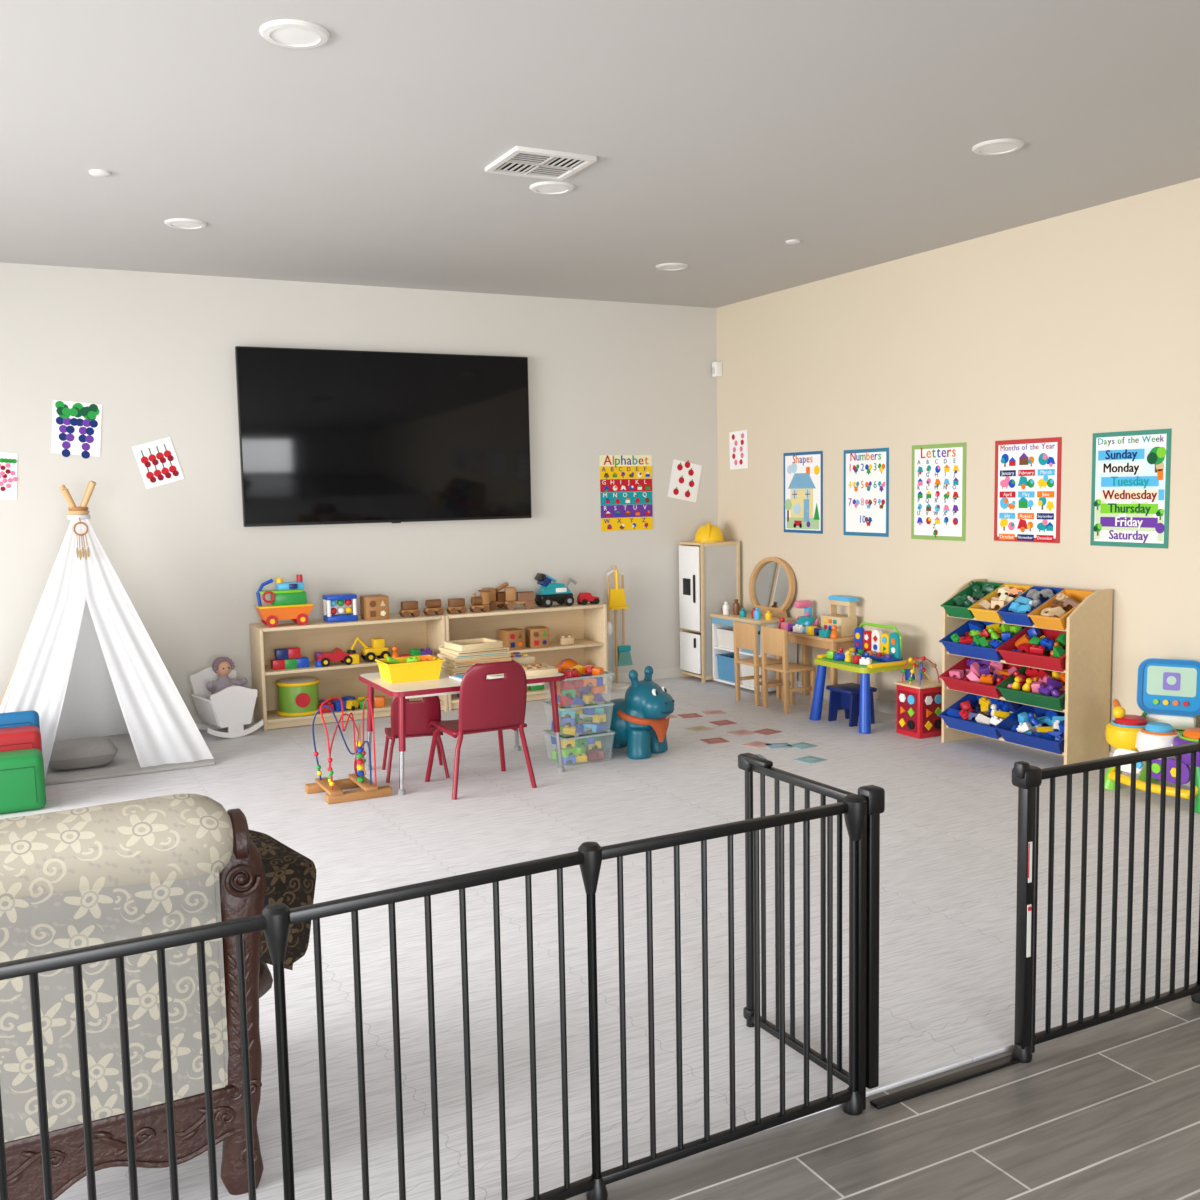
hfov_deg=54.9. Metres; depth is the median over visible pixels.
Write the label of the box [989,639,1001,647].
brick
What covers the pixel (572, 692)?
arch
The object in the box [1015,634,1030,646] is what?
arch
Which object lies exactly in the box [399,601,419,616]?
train car
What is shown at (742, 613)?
bottle
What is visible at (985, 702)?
brick
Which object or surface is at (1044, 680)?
brick
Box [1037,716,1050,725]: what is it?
arch
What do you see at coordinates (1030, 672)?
brick
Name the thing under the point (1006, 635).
cube
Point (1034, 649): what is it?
brick
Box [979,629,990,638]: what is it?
brick
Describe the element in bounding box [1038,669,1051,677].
wedge
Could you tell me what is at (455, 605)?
train car
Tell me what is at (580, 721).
arch
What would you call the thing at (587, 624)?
bookshelf
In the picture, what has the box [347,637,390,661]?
toy digger
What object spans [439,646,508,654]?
board
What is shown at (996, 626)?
arch
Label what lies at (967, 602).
toy figure
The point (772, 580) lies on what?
vanity
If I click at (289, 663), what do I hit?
building block
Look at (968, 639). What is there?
brick
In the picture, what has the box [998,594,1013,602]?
toy car
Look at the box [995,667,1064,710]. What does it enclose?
storage bin
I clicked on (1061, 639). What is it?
cube
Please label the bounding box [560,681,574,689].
wedge
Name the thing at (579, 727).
brick
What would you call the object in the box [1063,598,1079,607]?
arch
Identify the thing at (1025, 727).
brick
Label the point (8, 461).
artwork
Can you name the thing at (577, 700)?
wedge
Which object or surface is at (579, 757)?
brick
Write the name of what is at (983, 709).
cube
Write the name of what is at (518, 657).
tray
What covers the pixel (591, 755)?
cube
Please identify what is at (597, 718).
arch
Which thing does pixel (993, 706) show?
toy figure
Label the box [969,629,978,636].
brick
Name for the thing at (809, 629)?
cube
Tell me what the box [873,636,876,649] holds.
picture
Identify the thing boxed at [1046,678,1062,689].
wedge
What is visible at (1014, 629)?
cube
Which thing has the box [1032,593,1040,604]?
toy figure
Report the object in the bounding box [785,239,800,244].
cap
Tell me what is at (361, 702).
brick
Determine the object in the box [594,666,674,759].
animal
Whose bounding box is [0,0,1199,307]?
ceiling
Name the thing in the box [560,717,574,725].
arch
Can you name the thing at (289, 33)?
recessed light
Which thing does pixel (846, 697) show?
step stool
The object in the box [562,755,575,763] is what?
arch
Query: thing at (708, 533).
hard hat
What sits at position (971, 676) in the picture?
wedge
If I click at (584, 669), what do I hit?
arch
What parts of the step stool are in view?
leg, seat, leg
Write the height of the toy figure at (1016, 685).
0.072 m
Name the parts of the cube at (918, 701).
panel, panel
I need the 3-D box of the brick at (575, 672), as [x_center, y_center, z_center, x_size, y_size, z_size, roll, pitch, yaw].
[-0.145,0.374,5.940,0.065,0.045,0.040,-2,6,-11]
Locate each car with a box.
[314,647,352,666]
[346,700,359,710]
[356,696,367,702]
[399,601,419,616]
[423,599,443,615]
[446,598,466,613]
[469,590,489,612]
[534,573,576,606]
[577,592,599,604]
[953,596,963,606]
[972,591,984,599]
[998,587,1009,595]
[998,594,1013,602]
[1008,588,1023,596]
[1008,602,1020,612]
[1017,604,1031,613]
[1026,589,1039,598]
[1039,589,1053,599]
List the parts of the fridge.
door, door, handle, frame, panel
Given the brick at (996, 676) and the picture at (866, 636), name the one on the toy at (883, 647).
the picture at (866, 636)
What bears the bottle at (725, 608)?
on the countertop
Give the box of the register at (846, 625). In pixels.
[821,595,858,636]
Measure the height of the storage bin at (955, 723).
0.185 m
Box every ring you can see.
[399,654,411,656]
[1041,608,1050,616]
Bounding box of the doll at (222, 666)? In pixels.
[206,657,247,694]
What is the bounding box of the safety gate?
[0,738,1199,1199]
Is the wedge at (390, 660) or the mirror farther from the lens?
the mirror
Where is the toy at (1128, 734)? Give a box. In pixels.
[1104,699,1199,812]
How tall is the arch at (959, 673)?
0.050 m
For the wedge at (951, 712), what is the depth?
6.17 m
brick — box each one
[318,702,333,712]
[360,697,367,708]
[406,656,417,662]
[420,648,432,654]
[528,685,543,689]
[557,687,560,694]
[559,635,573,644]
[563,725,575,734]
[567,668,578,676]
[571,679,583,687]
[575,723,583,732]
[576,745,585,753]
[576,753,586,762]
[579,684,590,691]
[586,666,592,674]
[587,737,594,744]
[591,685,604,693]
[595,707,603,713]
[793,624,804,632]
[819,628,831,637]
[834,652,844,659]
[859,657,871,664]
[950,633,959,642]
[959,709,968,720]
[960,636,972,643]
[966,658,979,666]
[967,596,977,602]
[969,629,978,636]
[973,635,981,645]
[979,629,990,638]
[979,696,990,708]
[980,674,994,683]
[982,584,995,592]
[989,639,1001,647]
[990,661,1003,669]
[990,715,1003,725]
[993,674,1003,682]
[997,700,1008,711]
[1016,722,1032,732]
[1025,667,1038,676]
[1030,644,1044,654]
[1030,723,1041,732]
[1030,732,1041,736]
[1038,675,1051,685]
[1038,685,1051,695]
[1040,637,1054,649]
[1050,599,1065,610]
[1053,720,1060,728]
[1056,593,1068,601]
[1058,673,1065,681]
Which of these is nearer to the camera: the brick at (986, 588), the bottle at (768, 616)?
the brick at (986, 588)
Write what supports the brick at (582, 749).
in the clear bin at (610, 732)
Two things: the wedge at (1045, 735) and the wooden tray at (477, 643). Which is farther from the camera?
the wooden tray at (477, 643)
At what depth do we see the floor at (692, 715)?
7.08 m
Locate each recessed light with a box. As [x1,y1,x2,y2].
[164,218,206,228]
[259,19,329,48]
[530,181,573,194]
[656,263,687,270]
[972,138,1023,154]
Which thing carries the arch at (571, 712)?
in the clear bin at (547, 703)
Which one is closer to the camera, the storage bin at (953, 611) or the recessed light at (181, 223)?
the recessed light at (181, 223)
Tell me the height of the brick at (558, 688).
0.050 m
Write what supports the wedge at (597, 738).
in the clear bin at (610, 732)
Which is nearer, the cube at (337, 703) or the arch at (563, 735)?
the arch at (563, 735)
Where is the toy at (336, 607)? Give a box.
[322,593,357,622]
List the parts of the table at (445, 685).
leg, leg, leg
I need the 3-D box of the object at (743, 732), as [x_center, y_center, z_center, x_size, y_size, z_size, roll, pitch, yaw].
[0.882,0.752,6.575,0.256,0.003,0.190,-5,7,-34]
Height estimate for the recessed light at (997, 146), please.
0.012 m
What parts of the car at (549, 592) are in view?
robot arm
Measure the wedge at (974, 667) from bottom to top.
0.076 m
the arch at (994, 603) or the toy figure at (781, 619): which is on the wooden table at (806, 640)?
the toy figure at (781, 619)
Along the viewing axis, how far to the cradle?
6.72 m
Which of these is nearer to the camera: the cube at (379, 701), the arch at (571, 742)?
the arch at (571, 742)
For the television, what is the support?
attached to the wall at (156, 350)
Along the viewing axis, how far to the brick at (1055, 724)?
5.64 m
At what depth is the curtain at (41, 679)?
5.88 m
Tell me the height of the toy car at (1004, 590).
0.052 m
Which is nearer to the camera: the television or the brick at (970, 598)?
the brick at (970, 598)
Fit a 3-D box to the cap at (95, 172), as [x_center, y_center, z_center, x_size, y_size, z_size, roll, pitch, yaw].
[-2.002,-1.708,4.631,0.080,0.013,0.080,-4,6,-27]
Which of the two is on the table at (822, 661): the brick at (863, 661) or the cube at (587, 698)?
the brick at (863, 661)
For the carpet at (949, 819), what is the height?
0.012 m
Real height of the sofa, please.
0.819 m
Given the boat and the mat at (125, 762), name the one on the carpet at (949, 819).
the mat at (125, 762)
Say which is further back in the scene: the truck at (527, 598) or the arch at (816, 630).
the truck at (527, 598)
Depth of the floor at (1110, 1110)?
2.49 m
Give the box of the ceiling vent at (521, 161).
[485,146,596,180]
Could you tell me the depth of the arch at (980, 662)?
6.13 m
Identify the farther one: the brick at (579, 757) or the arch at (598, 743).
the arch at (598, 743)
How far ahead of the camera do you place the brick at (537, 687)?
7.73 m
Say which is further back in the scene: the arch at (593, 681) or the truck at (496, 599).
the truck at (496, 599)
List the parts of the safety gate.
fence panel, fence panel, fence panel, latch handle, gate door, hinge post, latch post, fence panel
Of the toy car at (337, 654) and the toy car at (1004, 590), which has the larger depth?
the toy car at (337, 654)
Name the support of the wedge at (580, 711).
in the clear bin at (547, 703)
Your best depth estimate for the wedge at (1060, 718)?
5.70 m
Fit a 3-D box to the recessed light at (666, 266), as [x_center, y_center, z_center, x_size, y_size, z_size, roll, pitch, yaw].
[0.425,-1.967,6.829,0.194,0.012,0.194,-4,6,-27]
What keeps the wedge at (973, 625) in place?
in the storage bin at (968, 650)
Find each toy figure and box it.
[315,652,323,666]
[391,646,399,657]
[778,617,784,628]
[803,621,809,633]
[830,625,838,638]
[844,650,851,661]
[961,595,972,606]
[969,581,980,591]
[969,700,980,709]
[988,627,999,639]
[991,704,997,716]
[1012,676,1020,689]
[1013,671,1026,683]
[1022,678,1032,691]
[1028,712,1039,726]
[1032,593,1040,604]
[1047,684,1061,696]
[1052,671,1059,678]
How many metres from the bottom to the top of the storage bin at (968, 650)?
0.185 m
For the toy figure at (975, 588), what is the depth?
6.16 m
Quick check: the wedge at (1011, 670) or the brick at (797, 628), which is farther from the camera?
the brick at (797, 628)
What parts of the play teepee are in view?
cord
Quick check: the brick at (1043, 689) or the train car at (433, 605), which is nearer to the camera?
the brick at (1043, 689)
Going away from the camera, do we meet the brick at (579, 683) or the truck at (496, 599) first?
the brick at (579, 683)
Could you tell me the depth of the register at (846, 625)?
7.17 m
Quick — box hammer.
[867,660,914,667]
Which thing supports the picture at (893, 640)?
on the toy at (883, 647)
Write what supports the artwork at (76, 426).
attached to the wall at (156, 350)
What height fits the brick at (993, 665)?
0.055 m
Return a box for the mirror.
[749,557,794,617]
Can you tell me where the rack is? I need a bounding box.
[941,579,1112,764]
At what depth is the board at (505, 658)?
5.81 m
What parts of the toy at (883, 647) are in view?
pop panel, pop panel, pop panel, arch rail, pop panel, pop panel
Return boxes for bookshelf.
[249,612,447,730]
[443,601,607,710]
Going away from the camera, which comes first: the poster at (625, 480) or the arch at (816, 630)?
the arch at (816, 630)
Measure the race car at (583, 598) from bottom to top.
0.080 m
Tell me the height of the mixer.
0.185 m
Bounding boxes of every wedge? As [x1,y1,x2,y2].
[387,656,398,663]
[550,736,555,743]
[559,696,573,705]
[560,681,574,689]
[561,666,570,672]
[571,695,584,704]
[576,705,583,713]
[586,732,599,740]
[591,722,606,731]
[592,693,604,701]
[946,708,960,717]
[966,671,979,682]
[968,620,983,630]
[970,661,980,676]
[975,714,990,724]
[994,711,1009,718]
[997,669,1009,675]
[1000,624,1010,631]
[1007,666,1016,673]
[1008,701,1019,711]
[1015,596,1031,604]
[1037,727,1053,733]
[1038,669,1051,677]
[1040,733,1053,739]
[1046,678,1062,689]
[1046,731,1062,738]
[1052,716,1064,723]
[1053,646,1065,657]
[1058,720,1064,732]
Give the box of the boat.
[255,574,313,626]
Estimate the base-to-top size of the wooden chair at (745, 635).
0.521 m
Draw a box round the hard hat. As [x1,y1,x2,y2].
[692,521,725,542]
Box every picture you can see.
[455,673,503,677]
[855,633,859,646]
[864,634,868,647]
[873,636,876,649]
[882,637,886,650]
[891,638,895,652]
[1163,672,1180,690]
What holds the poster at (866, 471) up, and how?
attached to the wall at (1073, 326)
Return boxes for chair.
[382,696,449,782]
[425,660,536,799]
[733,621,783,705]
[761,626,815,713]
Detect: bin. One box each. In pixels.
[375,655,443,682]
[543,699,613,710]
[543,729,614,740]
[562,671,613,680]
[938,693,1023,738]
[939,620,1025,661]
[939,657,1022,698]
[940,581,1003,618]
[968,583,1032,622]
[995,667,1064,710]
[995,705,1064,753]
[996,586,1064,625]
[996,627,1065,671]
[1027,589,1094,629]
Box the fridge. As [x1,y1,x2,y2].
[679,541,739,682]
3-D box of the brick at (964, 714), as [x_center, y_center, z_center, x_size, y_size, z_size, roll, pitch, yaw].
[1.932,0.612,6.110,0.050,0.069,0.076,-2,6,-11]
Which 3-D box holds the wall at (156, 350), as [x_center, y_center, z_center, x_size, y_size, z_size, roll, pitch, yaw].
[-2.670,-0.554,6.847,8.130,2.710,0.100,-4,6,-27]
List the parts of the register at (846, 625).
canopy frame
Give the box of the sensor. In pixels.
[712,361,721,376]
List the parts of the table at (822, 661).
leg, leg, leg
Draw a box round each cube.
[333,700,345,711]
[342,696,355,700]
[350,653,358,663]
[360,594,388,620]
[374,696,384,706]
[409,648,420,655]
[498,628,524,649]
[525,626,549,647]
[552,749,556,759]
[562,670,572,678]
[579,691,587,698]
[582,693,593,703]
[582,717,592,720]
[583,707,594,714]
[586,750,596,760]
[592,667,603,677]
[595,677,602,685]
[595,750,604,758]
[781,622,791,630]
[806,626,817,634]
[827,650,835,658]
[852,655,861,663]
[894,656,941,738]
[960,701,970,709]
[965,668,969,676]
[979,665,990,674]
[981,705,988,712]
[1001,631,1011,641]
[1010,625,1021,634]
[1018,712,1030,723]
[1027,628,1041,637]
[1029,636,1040,645]
[1031,681,1042,692]
[1056,633,1065,644]
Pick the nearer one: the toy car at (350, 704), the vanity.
the toy car at (350, 704)
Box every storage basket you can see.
[715,627,733,648]
[716,653,734,681]
[741,664,760,688]
[742,631,759,654]
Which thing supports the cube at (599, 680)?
in the clear bin at (607, 673)
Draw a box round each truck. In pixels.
[481,582,508,609]
[504,587,534,609]
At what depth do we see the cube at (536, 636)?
7.70 m
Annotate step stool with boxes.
[826,683,876,726]
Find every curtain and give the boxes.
[3,519,85,777]
[80,519,213,766]
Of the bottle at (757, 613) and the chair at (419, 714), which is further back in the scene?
the bottle at (757, 613)
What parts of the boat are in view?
crane arm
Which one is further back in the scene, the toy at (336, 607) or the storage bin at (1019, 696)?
the toy at (336, 607)
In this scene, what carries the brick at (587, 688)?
in the clear bin at (607, 673)
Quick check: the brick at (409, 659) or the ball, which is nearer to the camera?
the brick at (409, 659)
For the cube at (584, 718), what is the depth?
6.06 m
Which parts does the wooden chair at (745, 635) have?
leg, backrest, leg, seat, leg, leg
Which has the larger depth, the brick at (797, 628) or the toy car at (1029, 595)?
the brick at (797, 628)
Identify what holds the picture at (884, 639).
on the toy at (883, 647)
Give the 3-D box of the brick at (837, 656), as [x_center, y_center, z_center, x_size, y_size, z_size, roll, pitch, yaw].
[1.398,0.328,6.739,0.062,0.041,0.037,-2,6,-6]
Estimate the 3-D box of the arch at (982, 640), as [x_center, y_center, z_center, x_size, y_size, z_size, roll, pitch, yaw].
[1.978,0.228,5.948,0.050,0.080,0.086,-1,6,-4]
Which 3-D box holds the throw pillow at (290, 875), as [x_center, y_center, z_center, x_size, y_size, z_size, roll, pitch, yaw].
[-0.717,0.635,2.471,0.278,0.276,0.128,4,7,41]
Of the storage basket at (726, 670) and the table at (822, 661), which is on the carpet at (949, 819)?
the table at (822, 661)
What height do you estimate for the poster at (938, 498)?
0.543 m
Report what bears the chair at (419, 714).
on the carpet at (949, 819)
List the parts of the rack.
panel, panel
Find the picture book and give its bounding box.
[449,673,503,680]
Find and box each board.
[437,653,510,661]
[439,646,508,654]
[439,657,510,664]
[440,650,509,658]
[441,665,470,671]
[441,667,465,675]
[442,660,511,668]
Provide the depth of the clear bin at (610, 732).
5.90 m
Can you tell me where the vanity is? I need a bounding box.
[710,557,796,691]
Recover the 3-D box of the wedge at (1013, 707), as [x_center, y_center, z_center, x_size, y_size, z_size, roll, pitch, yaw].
[2.148,0.553,5.978,0.044,0.059,0.066,-3,6,-17]
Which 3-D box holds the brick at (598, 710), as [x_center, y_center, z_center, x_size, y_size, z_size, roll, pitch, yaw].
[-0.011,0.565,5.960,0.066,0.048,0.041,-1,6,1]
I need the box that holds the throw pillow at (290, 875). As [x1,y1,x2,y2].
[249,830,315,969]
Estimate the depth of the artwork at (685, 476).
8.46 m
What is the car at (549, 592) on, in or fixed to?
on the bookshelf at (587, 624)
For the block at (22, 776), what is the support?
on the carpet at (949, 819)
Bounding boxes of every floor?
[566,995,1199,1199]
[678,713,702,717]
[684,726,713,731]
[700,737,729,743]
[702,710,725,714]
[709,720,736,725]
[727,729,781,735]
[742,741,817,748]
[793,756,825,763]
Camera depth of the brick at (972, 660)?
6.19 m
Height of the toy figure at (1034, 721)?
0.072 m
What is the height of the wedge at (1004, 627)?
0.079 m
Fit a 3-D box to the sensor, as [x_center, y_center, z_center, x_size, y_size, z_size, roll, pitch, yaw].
[0.855,-1.687,8.455,0.064,0.110,0.060,-4,6,-27]
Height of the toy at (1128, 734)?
0.411 m
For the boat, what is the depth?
6.94 m
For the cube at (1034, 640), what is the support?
on the cube
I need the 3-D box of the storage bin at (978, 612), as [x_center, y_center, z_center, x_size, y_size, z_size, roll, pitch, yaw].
[2.060,0.015,5.931,0.270,0.176,0.198,-4,6,-27]
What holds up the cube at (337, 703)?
on the bookshelf at (338, 679)
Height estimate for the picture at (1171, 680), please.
0.079 m
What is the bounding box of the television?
[235,346,531,526]
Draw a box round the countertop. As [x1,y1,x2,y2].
[710,611,795,624]
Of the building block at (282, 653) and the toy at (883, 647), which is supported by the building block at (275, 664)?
the building block at (282, 653)
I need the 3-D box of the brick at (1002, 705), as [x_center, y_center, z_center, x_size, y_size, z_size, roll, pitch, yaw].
[2.110,0.556,6.034,0.046,0.060,0.072,-3,6,-21]
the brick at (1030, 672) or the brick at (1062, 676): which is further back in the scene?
the brick at (1030, 672)
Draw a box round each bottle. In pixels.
[722,601,729,614]
[733,599,739,614]
[739,608,746,616]
[753,607,760,619]
[765,611,772,619]
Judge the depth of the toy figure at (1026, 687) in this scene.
5.72 m
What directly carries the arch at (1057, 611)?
in the storage bin at (1040, 621)
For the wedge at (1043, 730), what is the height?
0.061 m
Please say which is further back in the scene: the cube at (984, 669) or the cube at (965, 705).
the cube at (965, 705)
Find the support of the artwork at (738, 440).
attached to the wall at (1073, 326)
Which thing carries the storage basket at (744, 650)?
on the vanity
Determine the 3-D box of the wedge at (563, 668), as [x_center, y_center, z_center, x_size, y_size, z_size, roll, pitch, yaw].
[-0.169,0.368,5.999,0.066,0.062,0.048,-6,8,-43]
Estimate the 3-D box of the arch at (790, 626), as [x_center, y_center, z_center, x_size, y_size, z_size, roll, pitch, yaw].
[1.254,0.180,7.453,0.040,0.046,0.081,-4,6,-27]
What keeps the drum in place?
on the bookshelf at (338, 679)
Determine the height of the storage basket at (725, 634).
0.130 m
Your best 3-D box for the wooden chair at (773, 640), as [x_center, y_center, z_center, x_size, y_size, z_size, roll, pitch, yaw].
[1.177,0.425,7.224,0.246,0.521,0.250,-4,6,-27]
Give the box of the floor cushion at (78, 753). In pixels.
[48,737,117,769]
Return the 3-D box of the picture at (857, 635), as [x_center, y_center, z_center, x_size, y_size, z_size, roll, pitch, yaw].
[1.542,0.238,6.918,0.002,0.086,0.040,-4,6,-27]
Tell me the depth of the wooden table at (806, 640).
7.26 m
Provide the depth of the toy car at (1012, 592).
5.92 m
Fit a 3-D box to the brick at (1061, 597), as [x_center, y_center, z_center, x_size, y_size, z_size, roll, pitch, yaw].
[2.261,-0.003,5.639,0.050,0.064,0.074,-2,6,-13]
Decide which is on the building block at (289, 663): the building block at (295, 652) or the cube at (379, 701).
the building block at (295, 652)
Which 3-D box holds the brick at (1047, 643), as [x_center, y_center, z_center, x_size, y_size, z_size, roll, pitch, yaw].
[2.201,0.214,5.680,0.045,0.062,0.072,-5,7,-34]
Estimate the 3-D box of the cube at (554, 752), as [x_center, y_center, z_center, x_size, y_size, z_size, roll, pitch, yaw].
[-0.219,0.801,6.004,0.048,0.051,0.049,4,7,40]
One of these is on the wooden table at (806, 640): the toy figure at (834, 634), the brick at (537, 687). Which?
the toy figure at (834, 634)
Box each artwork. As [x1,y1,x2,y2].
[0,452,17,499]
[51,400,101,458]
[132,437,183,488]
[667,459,701,502]
[729,430,747,469]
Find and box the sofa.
[0,794,272,1199]
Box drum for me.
[275,677,319,716]
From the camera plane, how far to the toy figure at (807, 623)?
7.32 m
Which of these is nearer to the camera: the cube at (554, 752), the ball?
the cube at (554, 752)
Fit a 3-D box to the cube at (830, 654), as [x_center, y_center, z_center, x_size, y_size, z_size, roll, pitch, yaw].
[1.364,0.321,6.806,0.044,0.044,0.044,4,7,40]
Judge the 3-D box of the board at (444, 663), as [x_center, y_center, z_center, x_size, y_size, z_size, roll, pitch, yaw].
[-0.644,0.315,5.913,0.314,0.016,0.250,-4,6,-30]
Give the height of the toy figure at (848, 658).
0.066 m
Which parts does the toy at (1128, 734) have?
leg, leg, panel, rail, leg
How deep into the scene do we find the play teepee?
6.02 m
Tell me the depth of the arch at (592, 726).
5.92 m
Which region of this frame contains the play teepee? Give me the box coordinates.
[0,481,213,777]
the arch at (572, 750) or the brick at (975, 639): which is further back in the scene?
the brick at (975, 639)
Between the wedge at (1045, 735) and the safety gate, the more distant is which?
the wedge at (1045, 735)
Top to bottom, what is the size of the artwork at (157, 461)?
0.307 m
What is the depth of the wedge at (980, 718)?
5.98 m
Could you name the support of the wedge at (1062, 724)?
in the storage bin at (1004, 728)
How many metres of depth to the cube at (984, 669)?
6.03 m
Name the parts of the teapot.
spout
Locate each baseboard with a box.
[192,667,680,724]
[797,680,1189,785]
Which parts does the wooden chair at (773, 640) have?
leg, backrest, leg, seat, leg, leg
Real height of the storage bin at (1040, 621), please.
0.176 m
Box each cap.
[89,169,110,176]
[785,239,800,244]
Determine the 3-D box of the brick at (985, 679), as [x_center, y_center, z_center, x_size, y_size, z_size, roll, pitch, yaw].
[1.998,0.408,5.965,0.066,0.052,0.048,3,7,37]
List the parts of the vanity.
rail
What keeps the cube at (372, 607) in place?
on the bookshelf at (338, 679)
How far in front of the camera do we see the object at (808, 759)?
5.89 m
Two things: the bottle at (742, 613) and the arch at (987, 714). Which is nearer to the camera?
the arch at (987, 714)
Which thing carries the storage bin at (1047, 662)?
on the rack
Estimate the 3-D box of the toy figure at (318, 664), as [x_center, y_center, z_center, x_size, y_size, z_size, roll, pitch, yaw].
[-1.710,0.361,7.050,0.060,0.090,0.060,-4,6,-27]
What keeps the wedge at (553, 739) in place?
in the clear bin at (610, 732)
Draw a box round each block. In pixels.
[0,710,39,728]
[0,725,41,751]
[0,748,45,813]
[271,659,284,669]
[274,648,288,659]
[284,658,296,668]
[287,647,300,658]
[296,657,308,667]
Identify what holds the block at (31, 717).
on the block at (23, 737)
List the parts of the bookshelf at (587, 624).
panel, panel, shelf, shelf, panel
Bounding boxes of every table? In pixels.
[359,671,564,794]
[776,631,859,698]
[809,652,917,733]
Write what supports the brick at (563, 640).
on the bookshelf at (587, 624)
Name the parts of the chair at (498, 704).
leg, leg, seat, backrest, leg, leg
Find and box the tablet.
[1137,658,1199,730]
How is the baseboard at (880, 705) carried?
attached to the wall at (1073, 326)
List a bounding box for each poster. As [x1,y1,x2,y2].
[599,455,652,530]
[783,451,822,533]
[844,448,888,536]
[911,442,965,540]
[994,437,1061,542]
[1090,429,1170,548]
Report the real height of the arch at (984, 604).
0.058 m
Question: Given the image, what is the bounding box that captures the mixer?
[794,600,811,617]
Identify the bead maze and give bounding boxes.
[305,697,391,803]
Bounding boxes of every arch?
[420,656,432,660]
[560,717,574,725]
[560,734,573,737]
[560,740,574,747]
[561,689,575,696]
[561,710,575,717]
[561,746,576,757]
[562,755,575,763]
[567,714,579,721]
[570,665,582,673]
[575,738,587,747]
[578,720,591,729]
[582,665,593,674]
[582,678,596,685]
[583,722,596,731]
[588,740,600,749]
[593,714,605,722]
[788,624,794,630]
[814,628,821,635]
[949,669,964,678]
[968,712,983,719]
[976,660,990,666]
[978,600,990,609]
[978,636,989,646]
[983,712,990,717]
[986,623,1001,632]
[990,668,998,674]
[990,698,998,709]
[991,600,1006,607]
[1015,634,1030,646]
[1018,643,1031,652]
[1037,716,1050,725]
[1045,710,1057,719]
[1048,606,1064,617]
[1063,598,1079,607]
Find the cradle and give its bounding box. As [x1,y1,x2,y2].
[190,667,262,737]
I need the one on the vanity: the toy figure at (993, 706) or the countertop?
the countertop
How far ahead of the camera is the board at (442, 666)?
5.76 m
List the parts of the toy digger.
digger arm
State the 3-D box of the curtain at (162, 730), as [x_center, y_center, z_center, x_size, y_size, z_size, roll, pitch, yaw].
[-2.414,0.207,5.982,0.712,1.280,0.237,0,6,14]
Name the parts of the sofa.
panel, carved post, arm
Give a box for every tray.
[444,638,502,650]
[510,652,534,664]
[521,663,557,676]
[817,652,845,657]
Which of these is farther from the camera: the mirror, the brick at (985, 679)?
the mirror
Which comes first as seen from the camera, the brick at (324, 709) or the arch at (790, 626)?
the brick at (324, 709)
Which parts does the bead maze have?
bead post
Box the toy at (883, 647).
[849,622,902,661]
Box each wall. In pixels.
[0,262,717,715]
[716,178,1199,768]
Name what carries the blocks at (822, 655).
on the table at (822, 661)
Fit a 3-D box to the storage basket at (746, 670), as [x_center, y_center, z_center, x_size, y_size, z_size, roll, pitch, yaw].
[1.121,0.508,7.902,0.232,0.150,0.252,-4,6,-27]
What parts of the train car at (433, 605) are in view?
tank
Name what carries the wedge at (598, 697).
in the clear bin at (607, 673)
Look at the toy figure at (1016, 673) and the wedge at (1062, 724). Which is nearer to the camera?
the wedge at (1062, 724)
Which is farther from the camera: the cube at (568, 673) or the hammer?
the hammer
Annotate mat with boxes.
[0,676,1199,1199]
[45,733,214,785]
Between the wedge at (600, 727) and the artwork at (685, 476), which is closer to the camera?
the wedge at (600, 727)
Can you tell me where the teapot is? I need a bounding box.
[796,612,818,626]
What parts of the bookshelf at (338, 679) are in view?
panel, panel, shelf, shelf, panel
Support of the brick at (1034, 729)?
in the storage bin at (1004, 728)
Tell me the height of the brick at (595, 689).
0.051 m
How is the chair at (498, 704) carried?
on the carpet at (949, 819)
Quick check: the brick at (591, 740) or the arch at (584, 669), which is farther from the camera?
the arch at (584, 669)
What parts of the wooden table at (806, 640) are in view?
leg, leg, leg, leg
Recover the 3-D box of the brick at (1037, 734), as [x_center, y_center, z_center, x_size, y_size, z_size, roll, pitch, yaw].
[2.158,0.680,5.717,0.048,0.064,0.074,-4,6,-30]
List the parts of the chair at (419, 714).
leg, leg, seat, backrest, leg, leg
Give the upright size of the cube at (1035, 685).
0.057 m
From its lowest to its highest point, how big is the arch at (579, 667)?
0.056 m
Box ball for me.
[556,659,578,670]
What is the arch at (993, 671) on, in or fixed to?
in the storage bin at (972, 687)

